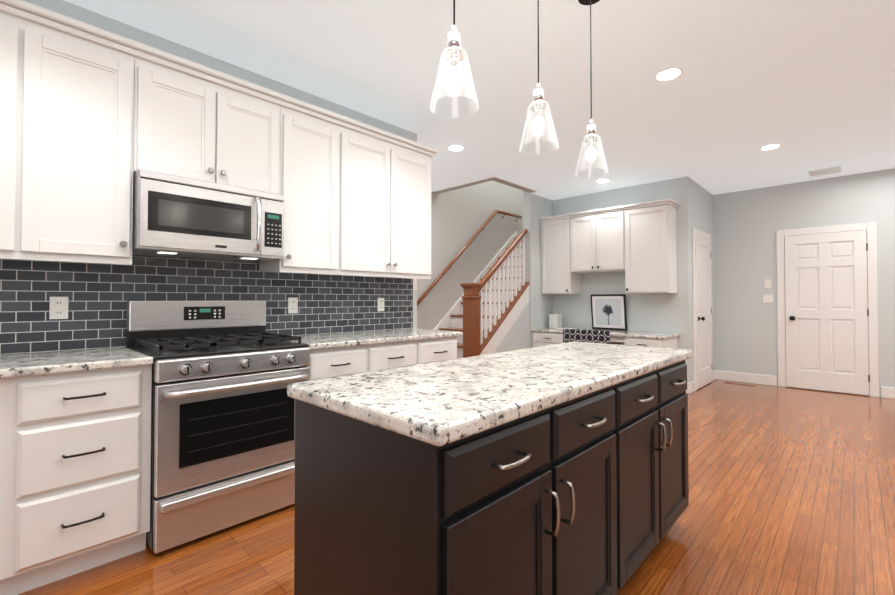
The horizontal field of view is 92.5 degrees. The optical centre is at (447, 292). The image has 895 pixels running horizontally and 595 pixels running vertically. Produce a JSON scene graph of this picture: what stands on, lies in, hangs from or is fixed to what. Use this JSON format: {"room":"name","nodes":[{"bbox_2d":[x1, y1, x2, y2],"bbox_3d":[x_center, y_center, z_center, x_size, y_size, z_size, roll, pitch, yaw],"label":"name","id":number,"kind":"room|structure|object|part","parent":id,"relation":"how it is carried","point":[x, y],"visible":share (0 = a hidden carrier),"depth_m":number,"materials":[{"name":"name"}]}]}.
{"room":"kitchen","nodes":[
{"label":"kitchen","id":0,"kind":"room"},
{"bbox_2d":[22,0,416,328],"bbox_3d":[-2.882,-0.153,2.454,1.600,2.740,5.850,-1,-1,44],"label":"wall","id":1,"kind":"structure","parent":0,"point":[76,12],"depth_m":2.73,"materials":[{"name":"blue paint"}]},
{"bbox_2d":[0,0,47,259],"bbox_3d":[-2.308,-0.709,1.648,0.330,1.076,1.060,-1,-1,44],"label":"upper cabinet","id":2,"kind":"object","parent":1,"relation":"attached to","point":[23,30],"depth_m":1.88,"materials":[{"name":"white wood"}]},
{"bbox_2d":[42,16,155,264],"bbox_3d":[-1.845,-0.701,2.135,0.330,1.076,0.549,-1,-1,44],"label":"upper cabinet","id":3,"kind":"object","parent":1,"relation":"attached to","point":[93,119],"depth_m":2.06,"materials":[{"name":"white wood"}]},
{"bbox_2d":[0,255,412,354],"bbox_3d":[-1.561,0.061,2.670,0.008,0.600,3.590,-1,-1,44],"label":"backsplash","id":4,"kind":"structure","parent":1,"relation":"attached to","point":[99,295],"depth_m":2.54,"materials":[{"name":"tile"}]},
{"bbox_2d":[49,297,68,318],"bbox_3d":[-1.996,0.078,2.200,0.008,0.115,0.072,-1,-1,44],"label":"electrical outlet","id":5,"kind":"object","parent":4,"relation":"attached to","point":[58,307],"visible":1,"depth_m":2.20,"materials":[{"name":"white plastic"}]},
{"bbox_2d":[288,298,297,312],"bbox_3d":[-1.124,0.093,3.117,0.008,0.115,0.072,-1,-1,44],"label":"electrical outlet","id":6,"kind":"object","parent":4,"relation":"attached to","point":[292,305],"visible":1,"depth_m":3.11,"materials":[{"name":"white plastic"}]},
{"bbox_2d":[378,298,383,310],"bbox_3d":[-0.573,0.102,3.697,0.008,0.115,0.072,-1,-1,44],"label":"electrical outlet","id":7,"kind":"object","parent":4,"relation":"attached to","point":[380,304],"visible":1,"depth_m":3.69,"materials":[{"name":"white plastic"}]},
{"bbox_2d":[156,52,283,194],"bbox_3d":[-1.441,-0.924,2.564,0.330,0.616,0.765,-1,-1,44],"label":"upper cabinet","id":8,"kind":"object","parent":1,"relation":"attached to","point":[211,127],"depth_m":2.46,"materials":[{"name":"white wood"}]},
{"bbox_2d":[132,169,283,261],"bbox_3d":[-1.395,-0.412,2.513,0.454,0.403,0.756,-1,-1,44],"label":"microwave","id":9,"kind":"object","parent":8,"relation":"attached to","point":[179,216],"visible":1,"depth_m":2.35,"materials":[{"name":"silver metal"}]},
{"bbox_2d":[259,100,351,274],"bbox_3d":[-1.028,-0.687,2.994,0.330,1.076,0.571,-1,-1,44],"label":"upper cabinet","id":10,"kind":"object","parent":1,"relation":"attached to","point":[317,144],"depth_m":2.91,"materials":[{"name":"white wood"}]},
{"bbox_2d":[352,124,435,278],"bbox_3d":[-0.588,-0.679,3.457,0.330,1.076,0.988,-1,-1,44],"label":"upper cabinet","id":11,"kind":"object","parent":1,"relation":"attached to","point":[391,176],"depth_m":3.37,"materials":[{"name":"white wood"}]},
{"bbox_2d":[413,278,416,290],"bbox_3d":[-0.305,-0.078,3.997,0.008,0.115,0.045,-1,-1,44],"label":"light switch","id":12,"kind":"object","parent":1,"relation":"attached to","point":[414,284],"visible":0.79,"depth_m":3.99,"materials":[{"name":"white plastic"}]},
{"bbox_2d":[18,379,894,594],"bbox_3d":[1.035,1.241,2.052,7.800,0.060,10.700,-1,-1,44],"label":"floor","id":13,"kind":"structure","parent":0,"point":[791,491],"depth_m":2.22,"materials":[{"name":"brown wood"}]},
{"bbox_2d":[0,379,11,594],"bbox_3d":[-2.068,0.765,1.666,0.620,0.880,0.483,-1,-1,44],"label":"base cabinet","id":14,"kind":"object","parent":13,"relation":"on","point":[5,384],"depth_m":1.64,"materials":[{"name":"white wood"}]},
{"bbox_2d":[12,367,151,594],"bbox_3d":[-1.742,0.770,2.010,0.620,0.880,0.465,-1,-1,44],"label":"base cabinet","id":15,"kind":"object","parent":13,"relation":"on","point":[75,450],"depth_m":1.79,"materials":[{"name":"white wood"}]},
{"bbox_2d":[0,347,152,378],"bbox_3d":[-2.068,0.307,1.660,0.638,0.036,1.432,-1,-1,44],"label":"countertop","id":16,"kind":"structure","parent":15,"relation":"on","point":[20,365],"depth_m":1.86,"materials":[{"name":"white stone"}]},
{"bbox_2d":[126,301,309,553],"bbox_3d":[-1.274,0.632,2.417,0.738,1.170,0.758,-1,-1,44],"label":"range","id":17,"kind":"object","parent":13,"relation":"on","point":[225,374],"visible":0.96,"depth_m":2.19,"materials":[{"name":"silver metal"}]},
{"bbox_2d":[307,340,425,380],"bbox_3d":[-0.723,0.788,3.080,0.620,0.880,0.958,-1,-1,44],"label":"base cabinet","id":18,"kind":"object","parent":13,"relation":"on","point":[339,354],"depth_m":2.83,"materials":[{"name":"white wood"}]},
{"bbox_2d":[290,328,461,351],"bbox_3d":[-0.576,0.332,3.229,0.638,0.036,1.366,-1,-1,44],"label":"countertop","id":19,"kind":"structure","parent":18,"relation":"on","point":[393,336],"depth_m":3.05,"materials":[{"name":"white stone"}]},
{"bbox_2d":[426,336,456,362],"bbox_3d":[-0.309,0.795,3.516,0.620,0.880,0.512,-1,-1,44],"label":"base cabinet","id":20,"kind":"object","parent":13,"relation":"on","point":[436,350],"depth_m":3.35,"materials":[{"name":"white wood"}]},
{"bbox_2d":[434,229,529,358],"bbox_3d":[0.703,0.107,6.415,1.028,2.480,3.059,-1,-1,44],"label":"stairs","id":21,"kind":"structure","parent":13,"relation":"on","point":[485,311],"depth_m":5.86,"materials":[{"name":"white"}]},
{"bbox_2d":[494,302,528,352],"bbox_3d":[0.762,0.695,5.867,0.090,1.155,1.158,-1,-1,44],"label":"panel","id":22,"kind":"object","parent":21,"relation":"attached to","point":[516,337],"visible":0.14,"depth_m":6.06,"materials":[{"name":"white paint"}]},
{"bbox_2d":[294,357,690,594],"bbox_3d":[0.409,0.770,1.765,0.676,0.872,1.854,-1,-1,44],"label":"kitchen island","id":23,"kind":"object","parent":13,"relation":"on","point":[558,469],"depth_m":1.18,"materials":[{"name":"black wood"}]},
{"bbox_2d":[287,341,691,452],"bbox_3d":[0.390,0.313,1.791,0.675,0.044,1.890,-1,-1,44],"label":"island countertop","id":24,"kind":"structure","parent":23,"relation":"on","point":[429,404],"depth_m":1.29,"materials":[{"name":"white stone"}]},
{"bbox_2d":[563,329,609,343],"bbox_3d":[1.852,0.863,5.436,0.590,0.805,0.520,-1,-1,44],"label":"chair","id":25,"kind":"object","parent":13,"relation":"on","point":[590,336],"visible":0.21,"depth_m":5.23,"materials":[{"name":"fabric"}]},
{"bbox_2d":[531,327,679,348],"bbox_3d":[2.083,0.897,5.836,1.808,0.750,0.656,-1,-1,44],"label":"desk","id":26,"kind":"object","parent":13,"relation":"on","point":[545,336],"visible":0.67,"depth_m":5.42,"materials":[{"name":"white wood"}]},
{"bbox_2d":[549,314,561,327],"bbox_3d":[1.638,0.428,6.495,0.150,0.209,0.150,-1,-1,44],"label":"speaker","id":27,"kind":"object","parent":26,"relation":"on","point":[555,320],"visible":1,"depth_m":6.43,"materials":[{"name":"white plastic"}]},
{"bbox_2d":[590,294,626,329],"bbox_3d":[2.275,0.272,6.057,0.500,0.499,0.072,-1,-1,44],"label":"picture frame","id":28,"kind":"object","parent":26,"relation":"on","point":[608,311],"visible":0.96,"depth_m":6.04,"materials":[{"name":"black wood"}]},
{"bbox_2d":[724,381,755,385],"bbox_3d":[4.091,1.272,5.991,0.360,0.006,0.120,-1,-1,44],"label":"floor vent","id":29,"kind":"object","parent":13,"relation":"in","point":[740,383],"visible":1,"depth_m":5.99,"materials":[{"name":"brown wood"}]},
{"bbox_2d":[434,179,491,193],"bbox_3d":[0.189,-2.696,5.944,1.000,2.460,0.120,-1,-1,44],"label":"trim","id":30,"kind":"structure","parent":0,"point":[467,185],"depth_m":5.86,"materials":[{"name":"grey paint"}]},
{"bbox_2d":[417,181,522,329],"bbox_3d":[0.279,-1.311,6.850,0.150,5.200,4.850,-1,-1,44],"label":"wall","id":31,"kind":"structure","parent":0,"point":[460,217],"depth_m":6.68,"materials":[{"name":"grey paint"}]},
{"bbox_2d":[417,210,521,305],"bbox_3d":[0.331,-0.483,6.714,0.089,1.852,2.856,-1,-1,44],"label":"handrail","id":32,"kind":"object","parent":31,"relation":"attached to","point":[447,268],"depth_m":6.57,"materials":[{"name":"brown wood"}]},
{"bbox_2d":[64,0,894,199],"bbox_3d":[1.035,-1.589,2.098,7.800,0.120,10.700,-1,-1,44],"label":"ceiling","id":33,"kind":"structure","parent":0,"point":[807,85],"depth_m":2.99,"materials":[{"name":"white paint"}]},
{"bbox_2d":[438,58,464,69],"bbox_3d":[0.027,-1.512,2.822,0.175,0.006,0.175,-1,-1,35],"label":"recessed light","id":34,"kind":"object","parent":33,"relation":"in","point":[439,61],"depth_m":2.84,"materials":[{"name":"white"}]},
{"bbox_2d":[430,0,478,116],"bbox_3d":[0.022,-1.076,1.431,0.164,0.923,0.164,-1,-1,44],"label":"pendant light","id":35,"kind":"object","parent":33,"relation":"hanging from","point":[454,53],"visible":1,"depth_m":1.41,"materials":[{"name":"glass"}]},
{"bbox_3d":[0.022,-0.705,1.425,0.164,0.180,0.164,-1,-1,44],"label":"lamp shade","id":36,"kind":"part","parent":35,"relation":"part of","materials":[{"name":"clear glass"}]},
{"bbox_2d":[447,145,463,150],"bbox_3d":[0.086,-1.486,4.407,0.175,0.006,0.175,-1,-1,35],"label":"recessed light","id":37,"kind":"object","parent":33,"relation":"in","point":[453,147],"depth_m":4.41,"materials":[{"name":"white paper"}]},
{"bbox_2d":[519,0,558,153],"bbox_3d":[0.384,-1.070,1.812,0.164,0.923,0.164,-1,-1,44],"label":"pendant light","id":38,"kind":"object","parent":33,"relation":"hanging from","point":[539,105],"visible":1,"depth_m":1.79,"materials":[{"name":"glass"}]},
{"bbox_3d":[0.384,-0.699,1.806,0.164,0.180,0.164,-1,-1,44],"label":"lamp shade","id":39,"kind":"part","parent":38,"relation":"part of","materials":[{"name":"clear glass"}]},
{"bbox_2d":[575,0,608,177],"bbox_3d":[0.729,-1.064,2.174,0.164,0.923,0.164,-1,-1,44],"label":"pendant light","id":40,"kind":"object","parent":33,"relation":"hanging from","point":[591,137],"visible":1,"depth_m":2.17,"materials":[{"name":"glass"}]},
{"bbox_3d":[0.729,-0.693,2.168,0.164,0.180,0.164,-1,-1,44],"label":"lamp shade","id":41,"kind":"part","parent":40,"relation":"part of","materials":[{"name":"clear glass"}]},
{"bbox_2d":[596,179,609,182],"bbox_3d":[2.043,-1.466,5.623,0.175,0.006,0.175,0,-1,20],"label":"recessed light","id":42,"kind":"object","parent":33,"relation":"in","point":[601,180],"depth_m":5.60,"materials":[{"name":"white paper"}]},
{"bbox_2d":[654,67,682,80],"bbox_3d":[1.530,-1.510,2.965,0.175,0.006,0.175,-1,-1,35],"label":"recessed light","id":43,"kind":"object","parent":33,"relation":"in","point":[667,74],"depth_m":2.96,"materials":[{"name":"white plastic"}]},
{"bbox_2d":[760,144,780,149],"bbox_3d":[3.298,-1.487,4.375,0.175,0.006,0.175,-1,-1,35],"label":"recessed light","id":44,"kind":"object","parent":33,"relation":"in","point":[772,146],"depth_m":4.35,"materials":[{"name":"white plastic"}]},
{"bbox_2d":[808,166,841,176],"bbox_3d":[4.586,-1.472,5.206,0.300,0.009,0.340,-1,-1,44],"label":"ceiling vent","id":45,"kind":"object","parent":33,"relation":"in","point":[825,171],"visible":0.98,"depth_m":5.19,"materials":[{"name":"grey metal"}]},
{"bbox_2d":[488,177,536,192],"bbox_3d":[0.905,-2.697,5.884,0.120,2.460,1.020,-1,-1,44],"label":"wall","id":46,"kind":"structure","parent":0,"point":[498,180],"depth_m":5.81,"materials":[{"name":"grey paint"}]},
{"bbox_2d":[523,191,552,347],"bbox_3d":[1.390,-1.316,6.545,0.120,5.200,0.640,-1,-1,44],"label":"wall","id":47,"kind":"structure","parent":0,"point":[536,208],"depth_m":6.36,"materials":[{"name":"white paint"}]},
{"bbox_2d":[553,176,714,382],"bbox_3d":[2.840,-1.314,6.684,2.030,5.200,1.560,-1,-1,44],"label":"wall","id":48,"kind":"structure","parent":0,"point":[662,312],"depth_m":5.79,"materials":[{"name":"white paint"}]},
{"bbox_2d":[540,214,581,293],"bbox_3d":[1.728,-0.538,6.403,0.545,1.120,0.358,-1,-1,44],"label":"upper cabinet","id":49,"kind":"object","parent":48,"relation":"attached to","point":[558,235],"depth_m":6.27,"materials":[{"name":"white wood"}]},
{"bbox_2d":[576,206,623,273],"bbox_3d":[2.157,-0.700,5.998,0.768,0.810,0.358,-1,-1,44],"label":"upper cabinet","id":50,"kind":"object","parent":48,"relation":"attached to","point":[599,233],"depth_m":5.83,"materials":[{"name":"white wood"}]},
{"bbox_2d":[616,202,677,293],"bbox_3d":[2.604,-0.552,5.571,0.595,1.120,0.358,-1,-1,44],"label":"upper cabinet","id":51,"kind":"object","parent":48,"relation":"attached to","point":[637,243],"depth_m":5.41,"materials":[{"name":"white wood"}]},
{"bbox_2d":[692,227,712,390],"bbox_3d":[3.519,0.215,5.821,0.105,2.115,0.930,-1,-1,44],"label":"door","id":52,"kind":"structure","parent":48,"relation":"attached to","point":[702,309],"depth_m":5.76,"materials":[{"name":"white wood"}]},
{"bbox_2d":[713,168,894,396],"bbox_3d":[5.711,-0.114,4.859,4.620,2.740,0.220,-1,-1,44],"label":"wall","id":53,"kind":"structure","parent":0,"point":[747,224],"depth_m":5.91,"materials":[{"name":"white paint"}]},
{"bbox_2d":[714,370,776,385],"bbox_3d":[4.221,1.209,6.088,0.733,0.135,0.018,-1,-1,44],"label":"baseboard","id":54,"kind":"structure","parent":53,"relation":"attached to","point":[719,375],"depth_m":6.07,"materials":[{"name":"white wood"}]},
{"bbox_2d":[765,279,770,287],"bbox_3d":[4.430,-0.126,5.920,0.075,0.115,0.008,-1,-1,44],"label":"light switch","id":55,"kind":"object","parent":53,"relation":"attached to","point":[767,283],"visible":1,"depth_m":5.92,"materials":[{"name":"white plastic"}]},
{"bbox_2d":[763,295,772,302],"bbox_3d":[4.430,0.084,5.917,0.115,0.115,0.008,-1,-1,44],"label":"light switch","id":56,"kind":"object","parent":53,"relation":"attached to","point":[767,298],"visible":1,"depth_m":5.92,"materials":[{"name":"white plastic"}]},
{"bbox_2d":[776,222,879,396],"bbox_3d":[4.819,0.206,5.475,0.970,2.120,0.105,-1,-1,44],"label":"door","id":57,"kind":"structure","parent":53,"relation":"attached to","point":[827,328],"depth_m":5.47,"materials":[{"name":"white wood"}]},
{"bbox_2d":[881,386,894,398],"bbox_3d":[6.229,1.178,4.180,2.805,0.135,0.016,-1,-1,44],"label":"baseboard","id":58,"kind":"structure","parent":53,"relation":"attached to","point":[888,392],"depth_m":5.10,"materials":[{"name":"white wood"}]}
]}

